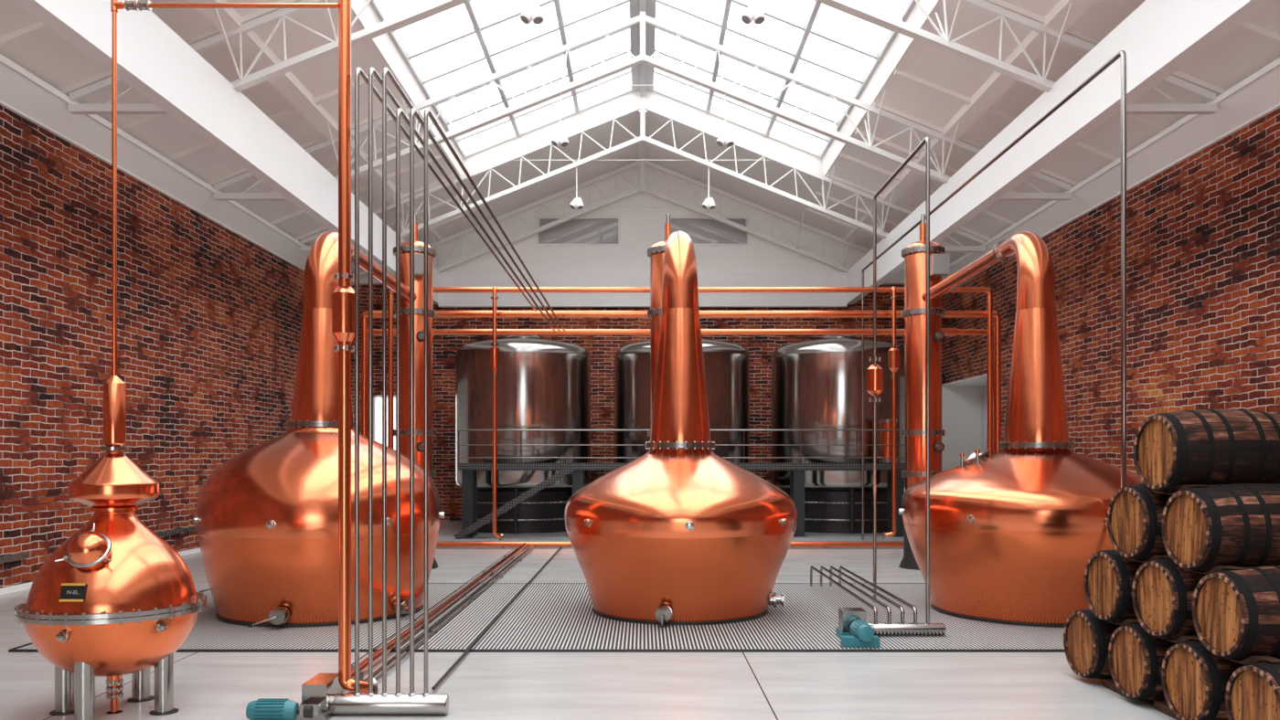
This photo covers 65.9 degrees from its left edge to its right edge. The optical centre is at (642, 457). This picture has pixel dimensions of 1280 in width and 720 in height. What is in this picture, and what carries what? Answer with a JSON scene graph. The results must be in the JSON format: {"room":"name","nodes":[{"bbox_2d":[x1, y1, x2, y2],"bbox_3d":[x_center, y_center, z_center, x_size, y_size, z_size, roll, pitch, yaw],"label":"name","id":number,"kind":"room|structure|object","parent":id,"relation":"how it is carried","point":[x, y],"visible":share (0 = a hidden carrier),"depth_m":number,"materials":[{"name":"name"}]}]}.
{"room":"processing plant","nodes":[
{"label":"processing plant","id":0,"kind":"room"},
{"bbox_2d":[0,105,304,588],"bbox_3d":[-8.115,-1.450,8.600,0.350,6.300,35.200,0,0,0],"label":"wall","id":1,"kind":"structure","parent":0,"point":[209,319],"depth_m":15.03,"materials":[{"name":"brick"}]},
{"bbox_2d":[0,553,30,563],"bbox_3d":[-7.905,1.265,11.100,0.070,0.100,3.200,0,0,0],"label":"conduit","id":2,"kind":"object","parent":1,"relation":"attached to","point":[22,556],"visible":1,"depth_m":12.40,"materials":[{"name":"metal"}]},
{"bbox_2d":[0,547,201,595],"bbox_3d":[-7.925,1.663,6.850,0.030,0.075,31.700,0,0,0],"label":"baseboard","id":3,"kind":"structure","parent":1,"relation":"attached to","point":[26,586],"depth_m":12.61,"materials":[{"name":"white paint"}]},
{"bbox_2d":[155,526,196,536],"bbox_3d":[-7.905,1.265,18.050,0.070,0.100,6.900,0,0,0],"label":"conduit","id":4,"kind":"object","parent":1,"relation":"attached to","point":[166,533],"visible":0.17,"depth_m":16.67,"materials":[{"name":"metal"}]},
{"bbox_2d":[0,53,353,287],"bbox_3d":[-7.745,-4.545,8.600,0.390,0.390,35.200,0,0,0],"label":"trim","id":5,"kind":"structure","parent":1,"relation":"attached to","point":[22,92],"depth_m":14.97,"materials":[{"name":"white paint"}]},
{"bbox_2d":[0,521,1175,719],"bbox_3d":[0.000,1.800,8.700,18.800,0.200,36.000,0,0,0],"label":"floor","id":6,"kind":"structure","parent":0,"point":[208,686],"depth_m":7.48,"materials":[{"name":"concrete"}]},
{"bbox_2d":[13,375,206,719],"bbox_3d":[-3.515,0.580,6.570,1.125,2.240,1.125,0,0,38],"label":"small pot still","id":7,"kind":"object","parent":6,"relation":"on","point":[114,600],"visible":1,"depth_m":6.30,"materials":[{"name":"metal"}]},
{"bbox_2d":[22,611,199,677],"bbox_3d":[-3.515,1.222,6.570,1.050,0.445,1.050,0,0,0],"label":"bowl","id":8,"kind":"object","parent":7,"relation":"on","point":[120,645],"depth_m":6.19,"materials":[{"name":"orange metal"}]},
{"bbox_2d":[110,0,338,375],"bbox_3d":[-2.780,-2.330,6.570,1.511,3.610,0.066,0,0,0],"label":"pipe","id":9,"kind":"object","parent":7,"relation":"on","point":[134,5],"visible":1,"depth_m":6.56,"materials":[{"name":"orange metal"}]},
{"bbox_2d":[245,672,342,719],"bbox_3d":[-2.277,1.589,6.508,0.495,0.222,0.525,0,0,0],"label":"pump","id":10,"kind":"object","parent":6,"relation":"on","point":[316,692],"visible":1,"depth_m":6.31,"materials":[{"name":"metal"}]},
{"bbox_2d":[331,0,377,693],"bbox_3d":[-1.943,-1.425,6.637,0.283,6.150,0.160,0,0,-37],"label":"copper pipe","id":11,"kind":"object","parent":6,"relation":"on","point":[343,297],"visible":0.88,"depth_m":6.57,"materials":[{"name":"metal"}]},
{"bbox_2d":[393,213,437,569],"bbox_3d":[-3.500,-1.010,15.107,0.710,5.420,0.795,0,0,0],"label":"column","id":12,"kind":"structure","parent":6,"relation":"on","point":[419,246],"depth_m":14.91,"materials":[{"name":"orange metal"}]},
{"bbox_2d":[414,213,417,241],"bbox_3d":[-3.500,-3.502,15.150,0.100,0.445,0.100,0,0,0],"label":"outlet","id":13,"kind":"object","parent":12,"relation":"attached to","point":[415,216],"depth_m":15.12,"materials":[{"name":"metal"}]},
{"bbox_2d":[351,547,515,669],"bbox_3d":[-2.330,1.680,12.800,0.042,0.040,10.800,0,0,0],"label":"rod","id":14,"kind":"object","parent":6,"relation":"on","point":[505,556],"visible":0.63,"depth_m":10.90,"materials":[{"name":"metal"}]},
{"bbox_2d":[351,543,527,681],"bbox_3d":[-2.170,1.646,12.625,0.098,0.108,11.250,0,0,0],"label":"pipe","id":15,"kind":"object","parent":6,"relation":"on","point":[420,624],"visible":0.68,"depth_m":10.29,"materials":[{"name":"metal"}]},
{"bbox_2d":[347,545,533,693],"bbox_3d":[-2.040,1.669,12.475,0.064,0.062,11.450,0,0,0],"label":"pipe","id":16,"kind":"object","parent":6,"relation":"on","point":[376,673],"visible":0.63,"depth_m":10.18,"materials":[{"name":"orange metal"}]},
{"bbox_2d":[327,67,565,715],"bbox_3d":[-1.683,-0.442,12.180,0.803,4.284,11.500,0,0,0],"label":"pipe","id":17,"kind":"object","parent":6,"relation":"on","point":[357,703],"visible":0.98,"depth_m":6.49,"materials":[{"name":"silver metal"}]},
{"bbox_2d":[375,547,533,681],"bbox_3d":[-1.985,1.677,12.375,0.050,0.046,11.250,0,0,0],"label":"pipe","id":18,"kind":"object","parent":6,"relation":"on","point":[435,631],"visible":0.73,"depth_m":10.18,"materials":[{"name":"orange metal"}]},
{"bbox_2d":[431,546,561,690],"bbox_3d":[-1.505,1.666,12.650,0.025,0.024,11.100,0,0,0],"label":"pipe","id":19,"kind":"object","parent":6,"relation":"on","point":[472,645],"visible":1,"depth_m":9.28,"materials":[{"name":"black metal"}]},
{"bbox_2d":[453,464,575,539],"bbox_3d":[-2.650,0.940,20.640,2.507,1.591,0.510,0,0,0],"label":"stair","id":20,"kind":"structure","parent":6,"relation":"on","point":[535,490],"depth_m":20.39,"materials":[{"name":"grey metal"}]},
{"bbox_2d":[455,335,591,533],"bbox_3d":[-2.800,-0.613,23.200,3.170,4.625,3.170,0,0,0],"label":"tank","id":21,"kind":"object","parent":6,"relation":"on","point":[542,384],"visible":0.8,"depth_m":21.87,"materials":[{"name":"grey metal"}]},
{"bbox_2d":[8,583,1064,652],"bbox_3d":[0.475,1.690,10.860,12.010,0.020,4.540,0,0,0],"label":"floor grating","id":22,"kind":"structure","parent":6,"relation":"on","point":[545,617],"depth_m":9.56,"materials":[{"name":"black metal"}]},
{"bbox_2d":[192,231,444,628],"bbox_3d":[-3.490,-0.445,12.176,2.550,4.250,5.429,0,0,0],"label":"pot still","id":23,"kind":"object","parent":22,"relation":"on","point":[266,519],"visible":0.9,"depth_m":9.87,"materials":[{"name":"orange metal"}]},
{"bbox_2d":[564,231,797,629],"bbox_3d":[0.404,-0.445,12.195,2.534,4.250,5.391,0,0,0],"label":"pot still","id":24,"kind":"object","parent":22,"relation":"on","point":[679,533],"visible":1,"depth_m":9.96,"materials":[{"name":"orange metal"}]},
{"bbox_2d":[835,608,879,648],"bbox_3d":[1.952,1.548,8.982,0.375,0.265,0.635,0,0,0],"label":"pump","id":25,"kind":"object","parent":22,"relation":"on","point":[853,631],"visible":1,"depth_m":8.80,"materials":[{"name":"metal"}]},
{"bbox_2d":[810,565,945,635],"bbox_3d":[2.465,1.546,11.035,0.740,0.268,3.624,0,0,0],"label":"pipe","id":26,"kind":"object","parent":22,"relation":"on","point":[880,629],"depth_m":9.38,"materials":[{"name":"silver metal"}]},
{"bbox_2d":[866,137,929,624],"bbox_3d":[2.679,-0.670,10.376,0.184,4.700,2.232,0,0,0],"label":"pipe","id":27,"kind":"object","parent":22,"relation":"on","point":[874,372],"visible":0.99,"depth_m":9.28,"materials":[{"name":"grey metal"}]},
{"bbox_2d":[898,231,1142,628],"bbox_3d":[4.287,-0.445,12.118,2.871,4.250,5.546,0,0,0],"label":"pot still","id":28,"kind":"object","parent":22,"relation":"on","point":[1015,531],"visible":0.71,"depth_m":10.04,"materials":[{"name":"orange metal"}]},
{"bbox_2d":[647,213,671,437],"bbox_3d":[0.390,-1.010,15.107,0.710,5.420,0.795,0,0,0],"label":"column","id":29,"kind":"structure","parent":6,"relation":"on","point":[656,252],"depth_m":14.98,"materials":[{"name":"orange metal"}]},
{"bbox_2d":[664,213,671,240],"bbox_3d":[0.390,-3.502,15.150,0.100,0.445,0.100,0,0,0],"label":"outlet","id":30,"kind":"object","parent":29,"relation":"attached to","point":[667,226],"depth_m":15.11,"materials":[{"name":"metal"}]},
{"bbox_2d":[436,542,903,549],"bbox_3d":[0.350,1.639,18.326,11.900,0.122,0.252,0,0,0],"label":"pipe","id":31,"kind":"object","parent":6,"relation":"on","point":[440,545],"visible":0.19,"depth_m":18.35,"materials":[{"name":"orange metal"}]},
{"bbox_2d":[457,429,904,537],"bbox_3d":[0.845,0.555,21.265,9.550,2.290,0.630,0,0,0],"label":"platform","id":32,"kind":"object","parent":6,"relation":"on","point":[469,471],"visible":0.54,"depth_m":20.97,"materials":[{"name":"grey paint"}]},
{"bbox_2d":[878,418,896,463],"bbox_3d":[5.280,-0.335,21.250,0.380,0.950,0.380,0,0,0],"label":"copper canister","id":33,"kind":"object","parent":32,"relation":"on","point":[885,437],"visible":0.74,"depth_m":21.11,"materials":[{"name":"metal"}]},
{"bbox_2d":[361,310,1001,454],"bbox_3d":[0.677,-0.451,17.550,11.375,4.302,0.128,0,0,0],"label":"pipe","id":34,"kind":"object","parent":6,"relation":"on","point":[997,317],"visible":0.75,"depth_m":17.50,"materials":[{"name":"orange metal"}]},
{"bbox_2d":[614,339,749,463],"bbox_3d":[0.920,-0.613,23.200,3.170,4.625,3.170,0,0,0],"label":"tank","id":35,"kind":"object","parent":6,"relation":"on","point":[726,365],"visible":0.27,"depth_m":22.05,"materials":[{"name":"grey metal"}]},
{"bbox_2d":[373,328,993,454],"bbox_3d":[0.667,-0.328,18.000,11.479,4.055,0.160,0,0,0],"label":"pipe","id":36,"kind":"object","parent":6,"relation":"on","point":[948,332],"visible":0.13,"depth_m":17.95,"materials":[{"name":"orange metal"}]},
{"bbox_2d":[387,287,992,455],"bbox_3d":[0.838,-0.648,17.420,10.665,4.696,0.096,0,0,0],"label":"pipe","id":37,"kind":"object","parent":6,"relation":"on","point":[989,294],"visible":0.72,"depth_m":17.38,"materials":[{"name":"orange metal"}]},
{"bbox_2d":[490,286,502,541],"bbox_3d":[-2.571,-0.760,17.274,0.226,4.454,0.182,0,0,-43],"label":"pipe","id":38,"kind":"object","parent":37,"relation":"attached to","point":[494,351],"visible":1,"depth_m":17.22,"materials":[{"name":"metal"}]},
{"bbox_2d":[882,286,899,539],"bbox_3d":[4.349,-0.773,17.250,0.280,4.429,0.200,0,0,0],"label":"pipe","id":39,"kind":"object","parent":37,"relation":"attached to","point":[893,354],"visible":1,"depth_m":17.22,"materials":[{"name":"metal"}]},
{"bbox_2d":[771,335,904,533],"bbox_3d":[4.620,-0.613,23.200,3.170,4.625,3.170,0,0,0],"label":"tank","id":40,"kind":"object","parent":6,"relation":"on","point":[816,384],"visible":0.75,"depth_m":21.90,"materials":[{"name":"grey metal"}]},
{"bbox_2d":[898,213,949,570],"bbox_3d":[4.300,-1.010,15.107,0.710,5.420,0.795,0,0,0],"label":"column","id":41,"kind":"structure","parent":6,"relation":"on","point":[913,314],"depth_m":14.92,"materials":[{"name":"orange metal"}]},
{"bbox_2d":[919,213,925,241],"bbox_3d":[4.300,-3.502,15.150,0.100,0.445,0.100,0,0,0],"label":"outlet","id":42,"kind":"object","parent":41,"relation":"attached to","point":[922,217],"depth_m":15.12,"materials":[{"name":"metal"}]},
{"bbox_2d":[861,50,1126,540],"bbox_3d":[4.500,-1.072,14.715,0.047,5.543,10.997,0,0,0],"label":"pipe","id":43,"kind":"object","parent":6,"relation":"on","point":[1122,53],"visible":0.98,"depth_m":9.24,"materials":[{"name":"silver metal"}]},
{"bbox_2d":[1063,608,1120,680],"bbox_3d":[3.736,1.413,7.486,0.888,0.574,0.574,0,0,-3],"label":"barrel","id":44,"kind":"object","parent":6,"relation":"on","point":[1086,637],"visible":0.32,"depth_m":7.37,"materials":[{"name":"wood"}]},
{"bbox_2d":[1083,549,1144,622],"bbox_3d":[3.751,0.931,7.161,0.888,0.582,0.582,0,-1,-3],"label":"barrel","id":45,"kind":"object","parent":44,"relation":"on","point":[1109,577],"visible":0.3,"depth_m":7.04,"materials":[{"name":"wood"}]},
{"bbox_2d":[1107,484,1173,561],"bbox_3d":[3.772,0.451,6.836,0.888,0.574,0.574,0,0,-3],"label":"barrel","id":46,"kind":"object","parent":45,"relation":"on","point":[1135,513],"visible":0.3,"depth_m":6.71,"materials":[{"name":"wood"}]},
{"bbox_2d":[1133,408,1279,492],"bbox_3d":[3.799,-0.031,6.511,0.888,0.586,0.586,0,-1,-3],"label":"barrel","id":47,"kind":"object","parent":46,"relation":"on","point":[1172,451],"visible":0.87,"depth_m":6.28,"materials":[{"name":"wood"}]},
{"bbox_2d":[1103,679,1130,698],"bbox_3d":[3.450,1.673,7.135,0.080,0.055,0.354,0,0,0],"label":"wedge","id":48,"kind":"object","parent":6,"relation":"on","point":[1109,684],"visible":0.5,"depth_m":7.18,"materials":[{"name":"brown wood"}]},
{"bbox_2d":[1108,623,1177,701],"bbox_3d":[3.781,1.413,6.836,0.888,0.574,0.574,0,0,-3],"label":"barrel","id":49,"kind":"object","parent":6,"relation":"on","point":[1136,656],"visible":0.3,"depth_m":6.71,"materials":[{"name":"wood"}]},
{"bbox_2d":[1131,558,1205,639],"bbox_3d":[3.791,0.931,6.511,0.888,0.574,0.574,0,0,-3],"label":"barrel","id":50,"kind":"object","parent":49,"relation":"on","point":[1162,592],"visible":0.36,"depth_m":6.38,"materials":[{"name":"wood"}]},
{"bbox_2d":[1112,547,1248,575],"bbox_3d":[3.489,0.692,6.485,0.090,0.070,1.338,0,0,-3],"label":"batten","id":51,"kind":"object","parent":50,"relation":"on","point":[1216,569],"visible":0.36,"depth_m":6.13,"materials":[{"name":"brown wood"}]},
{"bbox_2d":[1153,701,1179,719],"bbox_3d":[3.489,1.673,6.485,0.080,0.055,0.354,0,0,0],"label":"wedge","id":52,"kind":"object","parent":6,"relation":"on","point":[1162,707],"visible":0.5,"depth_m":6.54,"materials":[{"name":"brown wood"}]},
{"bbox_2d":[1161,640,1244,719],"bbox_3d":[3.818,1.413,6.186,0.888,0.590,0.590,0,-2,-3],"label":"barrel","id":53,"kind":"object","parent":6,"relation":"on","point":[1195,680],"visible":0.54,"depth_m":6.09,"materials":[{"name":"wood"}]},
{"bbox_2d":[1104,618,1279,665],"bbox_3d":[3.489,1.173,6.485,0.090,0.069,1.989,0,0,-3],"label":"batten","id":54,"kind":"object","parent":53,"relation":"on","point":[1253,659],"visible":0.4,"depth_m":6.06,"materials":[{"name":"brown wood"}]},
{"bbox_2d":[1192,565,1279,660],"bbox_3d":[3.836,0.931,5.861,0.888,0.574,0.574,0,0,-3],"label":"barrel","id":55,"kind":"object","parent":53,"relation":"on","point":[1236,613],"visible":0.94,"depth_m":5.71,"materials":[{"name":"wood"}]},
{"bbox_2d":[1161,483,1279,571],"bbox_3d":[3.819,0.451,6.186,0.888,0.574,0.574,0,0,-3],"label":"barrel","id":56,"kind":"object","parent":55,"relation":"on","point":[1204,528],"visible":0.9,"depth_m":5.97,"materials":[{"name":"wood"}]},
{"bbox_2d":[1138,482,1214,494],"bbox_3d":[3.489,0.211,6.485,0.090,0.069,0.687,0,0,-3],"label":"batten","id":57,"kind":"object","parent":56,"relation":"on","point":[1185,486],"visible":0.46,"depth_m":6.33,"materials":[{"name":"brown wood"}]},
{"bbox_2d":[1225,661,1279,719],"bbox_3d":[3.849,1.413,5.536,0.888,0.575,0.575,0,0,-3],"label":"barrel","id":58,"kind":"object","parent":6,"relation":"on","point":[1253,690],"visible":0.96,"depth_m":5.53,"materials":[{"name":"wood"}]},
{"bbox_2d":[351,164,904,521],"bbox_3d":[0.000,-3.150,26.340,16.200,9.700,0.320,0,0,0],"label":"wall","id":59,"kind":"structure","parent":0,"point":[602,349],"depth_m":26.20,"materials":[{"name":"paint"}]},
{"bbox_2d":[11,0,437,304],"bbox_3d":[-5.480,-4.463,8.600,0.200,0.845,35.200,0,0,0],"label":"beam","id":60,"kind":"structure","parent":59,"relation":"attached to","point":[153,58],"depth_m":12.04,"materials":[{"name":"white paint"}]},
{"bbox_2d":[373,394,395,450],"bbox_3d":[-6.680,0.030,26.325,0.960,3.340,0.250,0,0,0],"label":"door","id":61,"kind":"structure","parent":59,"relation":"in","point":[377,399],"depth_m":26.38,"materials":[{"name":"white metal"}]},
{"bbox_2d":[535,215,620,245],"bbox_3d":[-1.710,-6.000,26.225,2.260,0.800,0.150,0,0,0],"label":"window","id":62,"kind":"structure","parent":59,"relation":"in","point":[582,230],"depth_m":26.25,"materials":[{"name":"grey glass"}]},
{"bbox_2d":[437,272,847,308],"bbox_3d":[0.000,-4.410,26.080,10.760,0.900,0.200,0,0,0],"label":"trim","id":63,"kind":"structure","parent":59,"relation":"attached to","point":[445,300],"depth_m":25.98,"materials":[{"name":"white paint"}]},
{"bbox_2d":[664,215,749,245],"bbox_3d":[1.710,-6.000,26.225,2.260,0.800,0.150,0,0,0],"label":"window","id":64,"kind":"structure","parent":59,"relation":"in","point":[703,230],"depth_m":26.25,"materials":[{"name":"grey glass"}]},
{"bbox_2d":[847,0,1273,304],"bbox_3d":[5.480,-4.463,8.600,0.200,0.845,35.200,0,0,0],"label":"beam","id":65,"kind":"structure","parent":59,"relation":"attached to","point":[1158,37],"depth_m":12.27,"materials":[{"name":"white paint"}]},
{"bbox_2d":[0,0,1279,274],"bbox_3d":[0.000,-6.520,8.650,16.800,3.960,35.900,0,0,0],"label":"ceiling","id":66,"kind":"structure","parent":0,"point":[925,85],"depth_m":16.53,"materials":[{"name":"paint"}]},
{"bbox_2d":[369,0,631,159],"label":"window","id":67,"kind":"structure","parent":66,"relation":"attached to","point":[477,27],"depth_m":18.74,"materials":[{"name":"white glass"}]},
{"bbox_2d":[353,159,904,284],"bbox_3d":[0.000,-6.200,25.930,15.133,3.300,1.620,0,0,0],"label":"roof truss","id":68,"kind":"object","parent":66,"relation":"attached to","point":[642,188],"visible":0.78,"depth_m":25.90,"materials":[{"name":"white metal"}]},
{"bbox_2d":[213,11,1072,200],"bbox_3d":[0.000,-6.200,17.450,15.133,3.300,1.620,0,0,0],"label":"roof truss","id":69,"kind":"object","parent":66,"relation":"attached to","point":[866,146],"visible":0.78,"depth_m":17.42,"materials":[{"name":"white metal"}]},
{"bbox_2d":[551,93,568,147],"bbox_3d":[-1.462,-5.957,17.449,0.314,0.939,0.194,0,0,0],"label":"pendant spotlight","id":70,"kind":"object","parent":69,"relation":"hanging from","point":[560,137],"visible":1,"depth_m":17.40,"materials":[{"name":"white metal"}]},
{"bbox_2d":[716,93,734,147],"bbox_3d":[1.458,-5.957,17.449,0.314,0.939,0.194,0,0,0],"label":"pendant spotlight","id":71,"kind":"object","parent":69,"relation":"hanging from","point":[726,138],"visible":1,"depth_m":17.40,"materials":[{"name":"white metal"}]},
{"bbox_2d":[67,0,1217,114],"bbox_3d":[0.000,-6.200,13.050,15.133,3.300,1.620,0,0,0],"label":"roof truss","id":72,"kind":"object","parent":66,"relation":"attached to","point":[944,43],"visible":0.73,"depth_m":13.02,"materials":[{"name":"white metal"}]},
{"bbox_2d":[520,0,543,24],"bbox_3d":[-1.462,-6.197,13.049,0.314,0.939,0.194,0,0,0],"label":"pendant spotlight","id":73,"kind":"object","parent":72,"relation":"hanging from","point":[533,13],"visible":1,"depth_m":12.99,"materials":[{"name":"white metal"}]},
{"bbox_2d":[741,0,765,24],"bbox_3d":[1.458,-6.197,13.049,0.314,0.939,0.194,0,0,0],"label":"pendant spotlight","id":74,"kind":"object","parent":72,"relation":"hanging from","point":[754,12],"visible":1,"depth_m":13.00,"materials":[{"name":"white metal"}]},
{"bbox_2d":[299,101,985,252],"bbox_3d":[0.000,-6.200,21.850,15.133,3.300,1.620,0,0,0],"label":"roof truss","id":75,"kind":"object","parent":66,"relation":"attached to","point":[405,232],"visible":0.8,"depth_m":21.82,"materials":[{"name":"white metal"}]},
{"bbox_2d":[569,167,583,209],"bbox_3d":[-1.462,-5.957,21.849,0.314,0.939,0.194,0,0,0],"label":"pendant spotlight","id":76,"kind":"object","parent":75,"relation":"hanging from","point":[577,202],"visible":1,"depth_m":21.81,"materials":[{"name":"white metal"}]},
{"bbox_2d":[701,167,715,209],"bbox_3d":[1.458,-5.957,21.849,0.314,0.939,0.194,0,0,0],"label":"pendant spotlight","id":77,"kind":"object","parent":75,"relation":"hanging from","point":[709,202],"visible":1,"depth_m":21.81,"materials":[{"name":"white metal"}]},
{"bbox_2d":[629,0,656,96],"bbox_3d":[0.000,-8.278,7.400,0.480,0.304,29.800,0,0,0],"label":"trim","id":78,"kind":"structure","parent":66,"relation":"attached to","point":[642,74],"depth_m":19.76,"materials":[{"name":"grey paint"}]},
{"bbox_2d":[653,0,916,159],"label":"window","id":79,"kind":"structure","parent":66,"relation":"attached to","point":[807,27],"depth_m":18.74,"materials":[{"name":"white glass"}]},
{"bbox_2d":[941,107,1279,473],"bbox_3d":[8.115,-1.450,8.600,0.350,6.300,35.200,0,0,0],"label":"wall","id":80,"kind":"structure","parent":0,"point":[1203,232],"depth_m":15.11,"materials":[{"name":"brick"}]},
{"bbox_2d":[941,373,986,471],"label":"door","id":81,"kind":"structure","parent":80,"relation":"in","point":[964,402],"depth_m":26.20,"materials":[{"name":"white paint"}]},
{"bbox_2d":[941,57,1279,280],"bbox_3d":[7.745,-4.545,8.600,0.390,0.390,35.200,0,0,0],"label":"trim","id":82,"kind":"structure","parent":80,"relation":"attached to","point":[1256,96],"depth_m":14.68,"materials":[{"name":"white paint"}]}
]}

